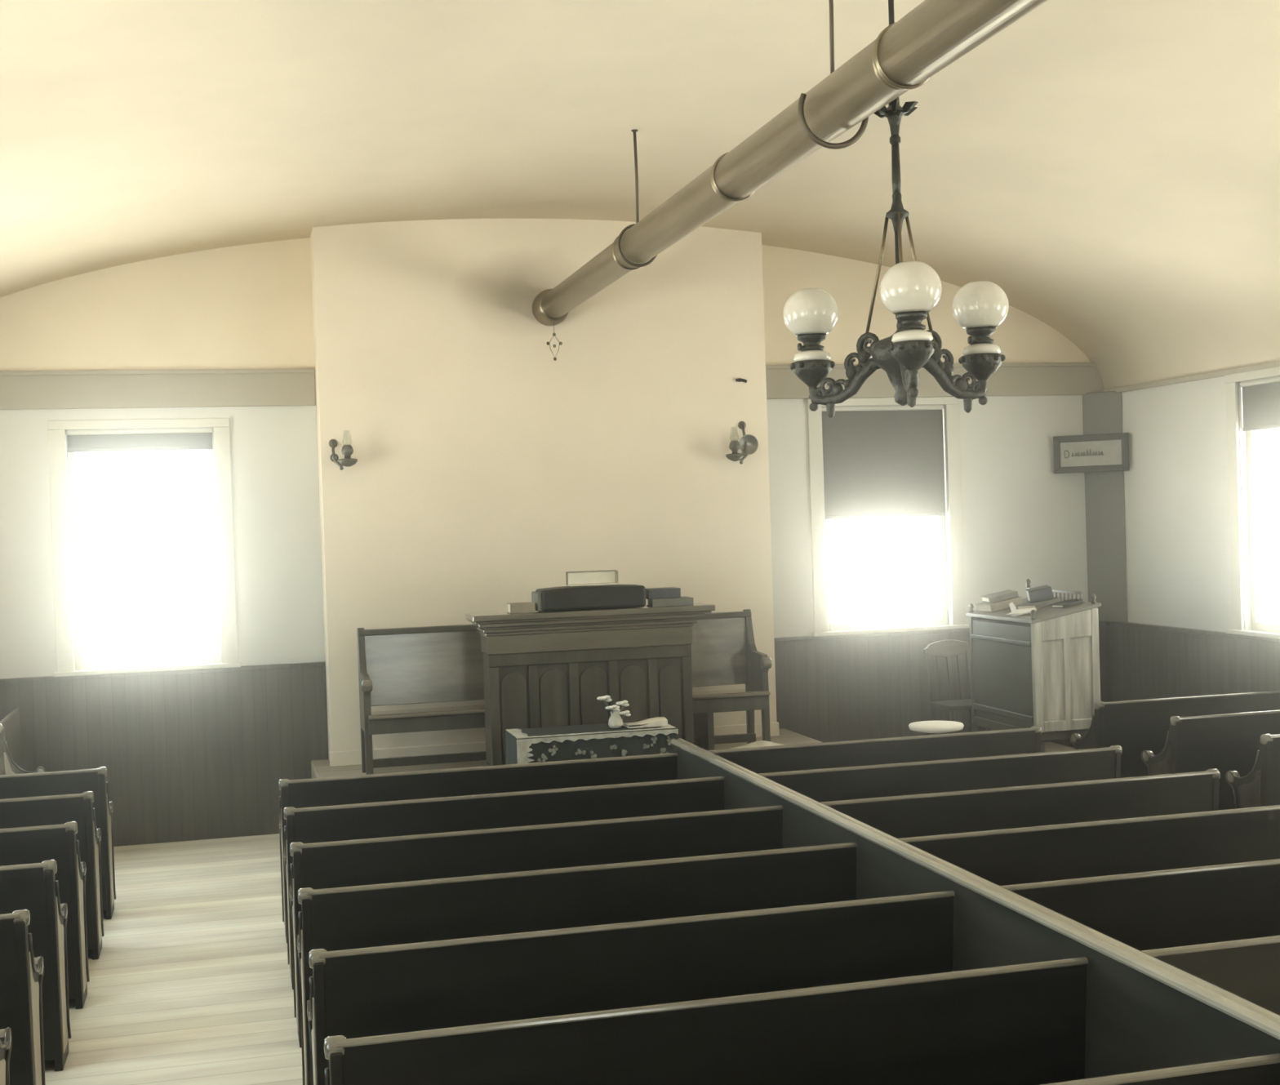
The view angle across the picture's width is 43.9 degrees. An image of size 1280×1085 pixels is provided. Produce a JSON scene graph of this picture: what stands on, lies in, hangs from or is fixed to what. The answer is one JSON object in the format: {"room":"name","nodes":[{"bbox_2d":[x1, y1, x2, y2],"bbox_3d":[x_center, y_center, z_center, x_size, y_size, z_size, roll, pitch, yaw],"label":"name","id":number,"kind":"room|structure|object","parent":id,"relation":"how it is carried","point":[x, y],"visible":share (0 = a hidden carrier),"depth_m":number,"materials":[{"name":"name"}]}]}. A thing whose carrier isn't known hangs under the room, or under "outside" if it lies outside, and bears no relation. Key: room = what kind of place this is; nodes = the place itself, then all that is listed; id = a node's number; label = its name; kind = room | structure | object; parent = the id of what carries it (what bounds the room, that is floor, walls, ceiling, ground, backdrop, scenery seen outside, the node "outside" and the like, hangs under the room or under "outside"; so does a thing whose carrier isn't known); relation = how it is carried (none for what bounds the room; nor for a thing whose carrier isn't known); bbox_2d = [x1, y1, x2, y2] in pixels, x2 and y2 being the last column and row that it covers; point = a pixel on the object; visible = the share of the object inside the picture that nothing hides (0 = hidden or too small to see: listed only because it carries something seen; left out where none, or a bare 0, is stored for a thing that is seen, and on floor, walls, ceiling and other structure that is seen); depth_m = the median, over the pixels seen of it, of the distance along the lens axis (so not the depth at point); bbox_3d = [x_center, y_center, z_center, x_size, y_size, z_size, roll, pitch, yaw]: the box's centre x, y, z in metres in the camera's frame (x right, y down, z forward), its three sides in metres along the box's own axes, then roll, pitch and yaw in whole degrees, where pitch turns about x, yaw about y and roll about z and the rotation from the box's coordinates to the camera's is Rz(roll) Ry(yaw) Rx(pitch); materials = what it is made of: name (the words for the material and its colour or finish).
{"room":"house of worship","nodes":[
{"label":"house of worship","id":0,"kind":"room"},
{"bbox_2d":[44,833,302,1084],"bbox_3d":[1.115,2.087,4.833,9.454,0.150,14.327,-2,1,-14],"label":"floor","id":1,"kind":"structure","parent":0,"point":[189,983],"depth_m":7.56,"materials":[{"name":"beige wood"}]},
{"bbox_2d":[0,1026,12,1084],"bbox_3d":[-2.676,1.712,4.555,1.602,0.855,0.378,-2,1,-14],"label":"pew","id":2,"kind":"object","parent":1,"relation":"on","point":[6,1038],"visible":1,"depth_m":4.85,"materials":[{"name":"brown wood"}]},
{"bbox_2d":[0,909,45,1084],"bbox_3d":[-2.886,1.707,5.378,1.602,0.855,0.378,-2,1,-14],"label":"pew","id":3,"kind":"object","parent":1,"relation":"on","point":[21,974],"visible":1,"depth_m":5.42,"materials":[{"name":"brown wood"}]},
{"bbox_2d":[0,707,45,774],"bbox_3d":[-3.898,1.595,10.167,0.284,1.000,0.950,-2,1,-14],"label":"pew","id":4,"kind":"object","parent":1,"relation":"on","point":[11,755],"visible":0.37,"depth_m":10.03,"materials":[{"name":"brown wood"}]},
{"bbox_2d":[0,859,71,1071],"bbox_3d":[-3.096,1.701,6.202,1.602,0.855,0.378,-2,1,-14],"label":"pew","id":5,"kind":"object","parent":1,"relation":"on","point":[33,887],"visible":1,"depth_m":6.24,"materials":[{"name":"brown wood"}]},
{"bbox_2d":[0,821,89,1008],"bbox_3d":[-3.307,1.696,7.026,1.602,0.855,0.378,-2,1,-14],"label":"pew","id":6,"kind":"object","parent":1,"relation":"on","point":[58,842],"visible":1,"depth_m":7.05,"materials":[{"name":"brown wood"}]},
{"bbox_2d":[0,791,104,959],"bbox_3d":[-3.517,1.690,7.849,1.602,0.855,0.378,-2,1,-14],"label":"pew","id":7,"kind":"object","parent":1,"relation":"on","point":[17,812],"visible":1,"depth_m":7.86,"materials":[{"name":"brown wood"}]},
{"bbox_2d":[0,766,115,919],"bbox_3d":[-3.727,1.685,8.673,1.602,0.855,0.378,-2,1,-14],"label":"pew","id":8,"kind":"object","parent":1,"relation":"on","point":[73,781],"visible":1,"depth_m":8.67,"materials":[{"name":"brown wood"}]},
{"bbox_2d":[278,752,677,942],"bbox_3d":[-0.847,1.594,8.485,2.100,0.855,0.378,-2,1,-14],"label":"pew","id":9,"kind":"object","parent":1,"relation":"on","point":[430,784],"visible":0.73,"depth_m":8.29,"materials":[{"name":"brown wood"}]},
{"bbox_2d":[283,776,724,989],"bbox_3d":[-0.637,1.599,7.662,2.100,0.855,0.378,-2,1,-14],"label":"pew","id":10,"kind":"object","parent":1,"relation":"on","point":[313,824],"visible":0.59,"depth_m":7.47,"materials":[{"name":"brown wood"}]},
{"bbox_2d":[289,804,782,1047],"bbox_3d":[-0.426,1.605,6.838,2.100,0.855,0.378,-2,1,-14],"label":"pew","id":11,"kind":"object","parent":1,"relation":"on","point":[406,858],"visible":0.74,"depth_m":6.64,"materials":[{"name":"brown wood"}]},
{"bbox_2d":[297,842,857,1084],"bbox_3d":[-0.216,1.610,6.015,2.100,0.855,0.378,-2,1,-14],"label":"pew","id":12,"kind":"object","parent":1,"relation":"on","point":[383,914],"visible":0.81,"depth_m":5.82,"materials":[{"name":"brown wood"}]},
{"bbox_2d":[306,890,955,1084],"bbox_3d":[-0.006,1.616,5.191,2.100,0.855,0.378,-2,1,-14],"label":"pew","id":13,"kind":"object","parent":1,"relation":"on","point":[395,988],"visible":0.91,"depth_m":5.00,"materials":[{"name":"brown wood"}]},
{"bbox_2d":[324,956,1088,1084],"bbox_3d":[0.204,1.621,4.368,2.100,0.855,0.378,-2,1,-14],"label":"pew","id":14,"kind":"object","parent":1,"relation":"on","point":[1024,1024],"visible":1,"depth_m":4.24,"materials":[{"name":"brown wood"}]},
{"bbox_2d":[707,725,1042,773],"bbox_3d":[1.253,1.517,9.021,2.118,0.855,0.378,-2,1,-14],"label":"pew","id":15,"kind":"object","parent":1,"relation":"on","point":[811,756],"visible":0.24,"depth_m":8.86,"materials":[{"name":"brown wood"}]},
{"bbox_2d":[759,745,1122,802],"bbox_3d":[1.464,1.522,8.198,2.118,0.855,0.378,-2,1,-14],"label":"pew","id":16,"kind":"object","parent":1,"relation":"on","point":[869,781],"visible":0.3,"depth_m":8.04,"materials":[{"name":"brown wood"}]},
{"bbox_2d":[670,737,1279,1078],"bbox_3d":[0.976,1.547,5.704,0.072,0.913,6.150,-2,1,-14],"label":"divider","id":17,"kind":"object","parent":1,"relation":"on","point":[1144,1011],"visible":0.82,"depth_m":4.66,"materials":[{"name":"brown wood"}]},
{"bbox_2d":[821,768,1220,838],"bbox_3d":[1.674,1.528,7.374,2.118,0.855,0.378,-2,1,-14],"label":"pew","id":18,"kind":"object","parent":1,"relation":"on","point":[902,816],"visible":0.32,"depth_m":7.22,"materials":[{"name":"brown wood"}]},
{"bbox_2d":[898,804,1279,885],"bbox_3d":[1.884,1.534,6.551,2.118,0.855,0.378,-2,1,-14],"label":"pew","id":19,"kind":"object","parent":1,"relation":"on","point":[1054,852],"visible":0.1,"depth_m":6.37,"materials":[{"name":"brown wood"}]},
{"bbox_2d":[1000,858,1279,950],"bbox_3d":[2.095,1.539,5.727,2.118,0.855,0.378,-2,1,-14],"label":"pew","id":20,"kind":"object","parent":1,"relation":"on","point":[1225,902],"visible":0.11,"depth_m":5.48,"materials":[{"name":"brown wood"}]},
{"bbox_2d":[1040,1053,1279,1084],"bbox_3d":[0.415,1.627,3.544,2.100,0.855,0.378,-2,1,-14],"label":"pew","id":21,"kind":"object","parent":1,"relation":"on","point":[1264,1069],"visible":1,"depth_m":3.57,"materials":[{"name":"brown wood"}]},
{"bbox_2d":[1069,689,1279,777],"bbox_3d":[3.584,1.419,10.496,1.427,0.855,0.378,-2,1,-14],"label":"pew","id":22,"kind":"object","parent":1,"relation":"on","point":[1136,726],"visible":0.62,"depth_m":10.25,"materials":[{"name":"brown wood"}]},
{"bbox_2d":[1140,710,1279,810],"bbox_3d":[3.794,1.424,9.672,1.427,0.855,0.378,-2,1,-14],"label":"pew","id":23,"kind":"object","parent":1,"relation":"on","point":[1225,742],"visible":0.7,"depth_m":9.42,"materials":[{"name":"brown wood"}]},
{"bbox_2d":[1140,935,1279,1014],"bbox_3d":[2.305,1.544,4.904,2.118,0.855,0.378,-2,1,-14],"label":"pew","id":24,"kind":"object","parent":1,"relation":"on","point":[1249,969],"visible":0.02,"depth_m":4.57,"materials":[{"name":"brown wood"}]},
{"bbox_2d":[1225,733,1279,808],"bbox_3d":[4.004,1.430,8.849,1.427,0.855,0.378,-2,1,-14],"label":"pew","id":25,"kind":"object","parent":1,"relation":"on","point":[1260,787],"visible":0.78,"depth_m":8.55,"materials":[{"name":"brown wood"}]},
{"bbox_2d":[310,217,777,759],"bbox_3d":[-0.651,-0.170,11.379,3.205,4.280,0.399,-2,1,-14],"label":"wall","id":26,"kind":"structure","parent":0,"point":[490,468],"depth_m":11.12,"materials":[{"name":"paint"}]},
{"bbox_2d":[328,439,357,470],"bbox_3d":[-2.021,-0.622,10.725,0.229,0.268,0.131,-2,1,21],"label":"wall lamp","id":27,"kind":"object","parent":26,"relation":"attached to","point":[347,451],"visible":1,"depth_m":10.69,"materials":[{"name":"metal"}]},
{"bbox_2d":[329,721,779,766],"bbox_3d":[-0.553,1.420,11.225,3.229,0.100,0.068,-2,1,-14],"label":"baseboard","id":28,"kind":"structure","parent":26,"relation":"attached to","point":[350,757],"depth_m":10.96,"materials":[{"name":"paint"}]},
{"bbox_2d":[735,377,746,382],"bbox_3d":[0.735,-1.174,11.503,0.084,0.037,0.032,-2,1,-1],"label":"wall hook","id":29,"kind":"object","parent":26,"relation":"attached to","point":[739,380],"visible":1,"depth_m":11.49,"materials":[{"name":"black metal"}]},
{"bbox_2d":[725,421,758,464],"bbox_3d":[0.722,-0.722,11.433,0.132,0.318,0.262,-1,1,42],"label":"wall lamp","id":30,"kind":"object","parent":26,"relation":"attached to","point":[748,444],"visible":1,"depth_m":11.46,"materials":[{"name":"metal"}]},
{"bbox_2d":[0,237,1090,759],"bbox_3d":[-0.709,-0.182,11.658,9.214,4.300,0.170,-2,1,-14],"label":"wall","id":31,"kind":"structure","parent":0,"point":[1023,520],"depth_m":11.11,"materials":[{"name":"paint"}]},
{"bbox_2d":[47,417,241,676],"bbox_3d":[-3.407,0.021,10.906,1.230,1.728,0.165,-2,1,-14],"label":"window","id":32,"kind":"structure","parent":31,"relation":"in","point":[219,457],"depth_m":10.86,"materials":[{"name":"paint"}]},
{"bbox_2d":[66,426,212,452],"bbox_3d":[-3.433,-0.710,10.902,0.950,0.158,0.044,-2,1,-14],"label":"roller blind","id":33,"kind":"object","parent":32,"relation":"attached to","point":[160,438],"visible":1,"depth_m":10.89,"materials":[{"name":"fabric"}]},
{"bbox_2d":[0,368,315,409],"bbox_3d":[-3.704,-1.039,10.777,2.940,0.255,0.065,-2,1,-14],"label":"trim","id":34,"kind":"structure","parent":31,"relation":"attached to","point":[106,388],"depth_m":10.86,"materials":[{"name":"paint"}]},
{"bbox_2d":[0,661,328,846],"bbox_3d":[-3.621,1.484,10.815,2.940,1.185,0.055,-2,1,-14],"label":"wainscot","id":35,"kind":"structure","parent":31,"relation":"attached to","point":[190,754],"depth_m":10.93,"materials":[{"name":"grey wood"}]},
{"bbox_2d":[806,396,969,636],"bbox_3d":[1.899,-0.211,12.259,1.290,1.806,0.165,-2,1,-14],"label":"window","id":36,"kind":"structure","parent":31,"relation":"in","point":[822,625],"depth_m":12.28,"materials":[{"name":"paint"}]},
{"bbox_2d":[821,404,946,519],"bbox_3d":[1.883,-0.628,12.261,1.010,0.868,0.044,-2,1,-14],"label":"roller blind","id":37,"kind":"object","parent":36,"relation":"attached to","point":[879,461],"visible":1,"depth_m":12.26,"materials":[{"name":"fabric"}]},
{"bbox_2d":[765,362,1103,399],"bbox_3d":[2.263,-1.257,12.299,2.965,0.255,0.065,-2,1,-14],"label":"trim","id":38,"kind":"structure","parent":31,"relation":"attached to","point":[1020,379],"depth_m":12.43,"materials":[{"name":"paint"}]},
{"bbox_2d":[773,621,1111,747],"bbox_3d":[2.345,1.266,12.337,2.965,1.185,0.055,-2,1,-14],"label":"wainscot","id":39,"kind":"structure","parent":31,"relation":"attached to","point":[867,686],"depth_m":12.18,"materials":[{"name":"grey wood"}]},
{"bbox_2d":[1053,432,1128,473],"bbox_3d":[3.525,-0.697,12.403,0.571,0.294,0.026,-1,1,26],"label":"framed piece","id":40,"kind":"object","parent":31,"relation":"attached to","point":[1104,452],"visible":1,"depth_m":12.40,"materials":[{"name":"brown wood"}]},
{"bbox_2d":[311,728,821,778],"bbox_3d":[-0.370,1.723,10.681,3.520,0.500,1.857,-2,1,-14],"label":"floor","id":41,"kind":"structure","parent":0,"point":[319,768],"depth_m":10.74,"materials":[{"name":"beige wood"}]},
{"bbox_2d":[356,608,772,774],"bbox_3d":[-0.481,0.997,10.628,2.754,0.959,0.470,-2,1,-14],"label":"bench","id":42,"kind":"object","parent":41,"relation":"on","point":[444,663],"visible":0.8,"depth_m":10.60,"materials":[{"name":"brown wood"}]},
{"bbox_2d":[465,602,715,766],"bbox_3d":[-0.299,0.952,10.190,1.570,1.050,0.342,-2,1,-14],"label":"pulpit","id":43,"kind":"object","parent":41,"relation":"on","point":[542,668],"visible":0.73,"depth_m":10.08,"materials":[{"name":"brown wood"}]},
{"bbox_2d":[506,601,535,613],"bbox_3d":[-0.752,0.413,10.027,0.160,0.062,0.134,-2,1,-14],"label":"book","id":44,"kind":"object","parent":43,"relation":"on","point":[513,607],"visible":1,"depth_m":9.96,"materials":[{"name":"beige paper"}]},
{"bbox_2d":[531,584,645,611],"bbox_3d":[-0.329,0.350,10.172,0.705,0.148,0.250,-2,1,-14],"label":"cushion","id":45,"kind":"object","parent":43,"relation":"on","point":[608,596],"visible":0.97,"depth_m":10.05,"materials":[{"name":"black leather"}]},
{"bbox_2d":[565,569,617,586],"bbox_3d":[-0.306,0.229,10.196,0.330,0.092,0.095,-2,1,-14],"label":"book","id":46,"kind":"object","parent":45,"relation":"on","point":[585,578],"visible":1,"depth_m":10.21,"materials":[{"name":"paper"}]},
{"bbox_2d":[646,596,693,607],"bbox_3d":[0.193,0.384,10.288,0.270,0.050,0.204,-2,1,-11],"label":"book","id":47,"kind":"object","parent":43,"relation":"on","point":[682,601],"visible":0.97,"depth_m":10.19,"materials":[{"name":"grey paper"}]},
{"bbox_2d":[645,586,680,599],"bbox_3d":[0.135,0.328,10.304,0.220,0.062,0.164,-2,1,-17],"label":"book","id":48,"kind":"object","parent":47,"relation":"on","point":[668,592],"visible":0.83,"depth_m":10.23,"materials":[{"name":"paper"}]},
{"bbox_2d":[731,740,785,748],"bbox_3d":[0.794,1.381,10.595,0.547,0.110,0.190,-2,1,-14],"label":"crumpled cloth","id":49,"kind":"object","parent":41,"relation":"on","point":[760,743],"visible":0.21,"depth_m":10.57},
{"bbox_2d":[0,0,1279,389],"bbox_3d":[0.993,-1.660,4.777,9.314,1.350,14.327,-2,1,-14],"label":"ceiling","id":50,"kind":"structure","parent":0,"point":[1111,166],"depth_m":8.28,"materials":[{"name":"paint"}]},
{"bbox_2d":[617,128,657,266],"bbox_3d":[-0.018,-1.888,8.704,0.238,0.751,0.036,-2,1,-14],"label":"hanger","id":51,"kind":"object","parent":50,"relation":"hanging from","point":[634,131],"visible":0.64,"depth_m":8.70,"materials":[{"name":"grey metal"}]},
{"bbox_2d":[797,0,868,149],"bbox_3d":[0.708,-1.850,5.866,0.279,0.789,0.036,-2,1,-14],"label":"hanger","id":52,"kind":"object","parent":50,"relation":"hanging from","point":[853,140],"visible":0.9,"depth_m":5.86,"materials":[{"name":"grey metal"}]},
{"bbox_2d":[782,0,1008,417],"bbox_3d":[1.020,-1.374,5.889,0.825,1.755,0.842,-2,1,-14],"label":"chandelier","id":53,"kind":"object","parent":50,"relation":"hanging from","point":[909,290],"visible":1,"depth_m":5.99,"materials":[{"name":"metal"}]},
{"bbox_2d":[1044,742,1075,751],"bbox_3d":[0.788,1.810,10.647,5.740,0.250,2.497,-2,1,-14],"label":"floor","id":54,"kind":"structure","parent":0,"point":[1049,746],"depth_m":12.23,"materials":[{"name":"beige wood"}]},
{"bbox_2d":[908,720,964,734],"bbox_3d":[1.926,1.406,10.209,0.368,0.483,0.381,-2,1,-14],"label":"stool","id":55,"kind":"object","parent":54,"relation":"on","point":[928,727],"visible":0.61,"depth_m":10.12,"materials":[{"name":"white fabric"}]},
{"bbox_2d":[922,639,994,733],"bbox_3d":[2.403,1.177,11.878,0.405,0.874,0.432,-2,1,-14],"label":"chair","id":56,"kind":"object","parent":54,"relation":"on","point":[948,648],"visible":0.59,"depth_m":12.03,"materials":[{"name":"brown wood"}]},
{"bbox_2d":[965,578,1101,752],"bbox_3d":[2.745,0.945,11.080,0.515,1.339,0.990,-2,1,-14],"label":"pipe organ","id":57,"kind":"object","parent":54,"relation":"on","point":[1040,667],"visible":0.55,"depth_m":10.66,"materials":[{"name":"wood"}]},
{"bbox_2d":[975,596,1022,612],"bbox_3d":[2.572,0.441,11.371,0.265,0.104,0.205,-2,1,-20],"label":"book","id":58,"kind":"object","parent":57,"relation":"on","point":[1003,604],"visible":0.83,"depth_m":11.29,"materials":[{"name":"beige paper"}]},
{"bbox_2d":[980,589,1018,603],"bbox_3d":[2.579,0.387,11.383,0.223,0.082,0.175,-2,1,-7],"label":"book","id":59,"kind":"object","parent":58,"relation":"on","point":[1006,594],"visible":1,"depth_m":11.30,"materials":[{"name":"beige paper"}]},
{"bbox_2d":[1006,602,1036,616],"bbox_3d":[2.622,0.455,10.911,0.202,0.097,0.216,-2,1,-22],"label":"sheet music","id":60,"kind":"object","parent":57,"relation":"on","point":[1015,612],"visible":0.99,"depth_m":10.88,"materials":[{"name":"white paper"}]},
{"bbox_2d":[1015,597,1060,609],"bbox_3d":[2.782,0.427,11.084,0.243,0.080,0.195,-2,1,-32],"label":"book","id":61,"kind":"object","parent":57,"relation":"on","point":[1040,604],"visible":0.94,"depth_m":11.02,"materials":[{"name":"beige paper"}]},
{"bbox_2d":[1024,585,1053,603],"bbox_3d":[2.791,0.360,11.096,0.172,0.117,0.138,-2,1,3],"label":"book","id":62,"kind":"object","parent":61,"relation":"on","point":[1042,593],"visible":1,"depth_m":11.03,"materials":[{"name":"paper"}]},
{"bbox_2d":[1050,599,1083,608],"bbox_3d":[2.917,0.417,10.840,0.171,0.055,0.144,-2,1,-23],"label":"book","id":63,"kind":"object","parent":57,"relation":"on","point":[1068,602],"visible":1,"depth_m":10.80,"materials":[{"name":"grey paper"}]},
{"bbox_3d":[-0.302,1.433,9.464,0.900,0.612,0.370,-2,1,-14],"label":"table","id":64,"kind":"object","parent":54,"relation":"on","visible":0},
{"bbox_2d":[505,720,678,764],"bbox_3d":[-0.292,1.321,9.472,0.996,0.424,0.478,-2,1,-14],"label":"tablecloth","id":65,"kind":"object","parent":64,"relation":"on","point":[587,741],"visible":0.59,"depth_m":9.28,"materials":[{"name":"fabric"}]},
{"bbox_2d":[596,695,631,728],"bbox_3d":[-0.155,1.006,9.460,0.193,0.197,0.126,-2,1,-14],"label":"flower vase","id":66,"kind":"object","parent":65,"relation":"on","point":[615,721],"visible":1,"depth_m":9.44,"materials":[{"name":"ceramic"}]},
{"bbox_2d":[622,716,667,728],"bbox_3d":[0.032,1.075,9.500,0.240,0.046,0.140,-2,1,-14],"label":"folded napkin","id":67,"kind":"object","parent":65,"relation":"on","point":[658,721],"visible":1,"depth_m":9.45,"materials":[{"name":"fabric"}]},
{"bbox_2d":[1120,375,1279,631],"bbox_3d":[5.559,0.349,5.957,0.170,3.000,14.327,-2,1,-14],"label":"wall","id":68,"kind":"structure","parent":0,"point":[1176,484],"depth_m":11.66,"materials":[{"name":"paint"}]},
{"bbox_2d":[1082,391,1127,622],"bbox_3d":[3.676,-0.281,12.536,0.178,1.815,0.290,-2,1,-14],"label":"post","id":69,"kind":"object","parent":68,"relation":"attached to","point":[1101,411],"visible":0.87,"depth_m":12.53,"materials":[{"name":"paint"}]},
{"bbox_2d":[1102,360,1279,392],"bbox_3d":[5.420,-1.151,5.880,0.030,0.040,13.927,-2,1,-14],"label":"trim","id":70,"kind":"structure","parent":68,"relation":"attached to","point":[1274,364],"depth_m":11.41,"materials":[{"name":"paint"}]},
{"bbox_2d":[1106,621,1279,701],"bbox_3d":[5.490,1.260,5.919,0.055,1.185,13.937,-2,1,-14],"label":"wainscot","id":71,"kind":"structure","parent":68,"relation":"attached to","point":[1148,661],"depth_m":11.65,"materials":[{"name":"grey wood"}]},
{"bbox_2d":[1224,366,1279,639],"bbox_3d":[4.324,-0.263,10.454,0.165,1.806,1.380,-2,1,-14],"label":"window","id":72,"kind":"structure","parent":68,"relation":"in","point":[1264,629],"depth_m":10.99,"materials":[{"name":"paint"}]},
{"bbox_2d":[1240,376,1279,431],"bbox_3d":[4.309,-0.940,10.445,0.044,0.348,1.100,-2,1,-14],"label":"roller blind","id":73,"kind":"object","parent":72,"relation":"attached to","point":[1260,397],"visible":1,"depth_m":10.77,"materials":[{"name":"fabric"}]},
{"bbox_3d":[1.430,-1.847,3.036,0.252,0.758,0.036,-2,1,-14],"label":"hanger","id":74,"kind":"object","parent":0,"visible":0},
{"bbox_2d":[532,0,1047,325],"bbox_3d":[0.871,-1.609,5.261,0.250,0.250,12.185,-2,1,-14],"label":"stovepipe","id":75,"kind":"object","parent":74,"relation":"hanging from","point":[934,34],"visible":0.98,"depth_m":5.88,"materials":[{"name":"metal"}]},
{"bbox_2d":[546,323,562,360],"bbox_3d":[-0.595,-1.396,11.037,0.114,0.262,0.024,-2,1,-14],"label":"ornament","id":76,"kind":"object","parent":75,"relation":"hanging from","point":[553,333],"visible":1,"depth_m":11.03,"materials":[{"name":"gold metal"}]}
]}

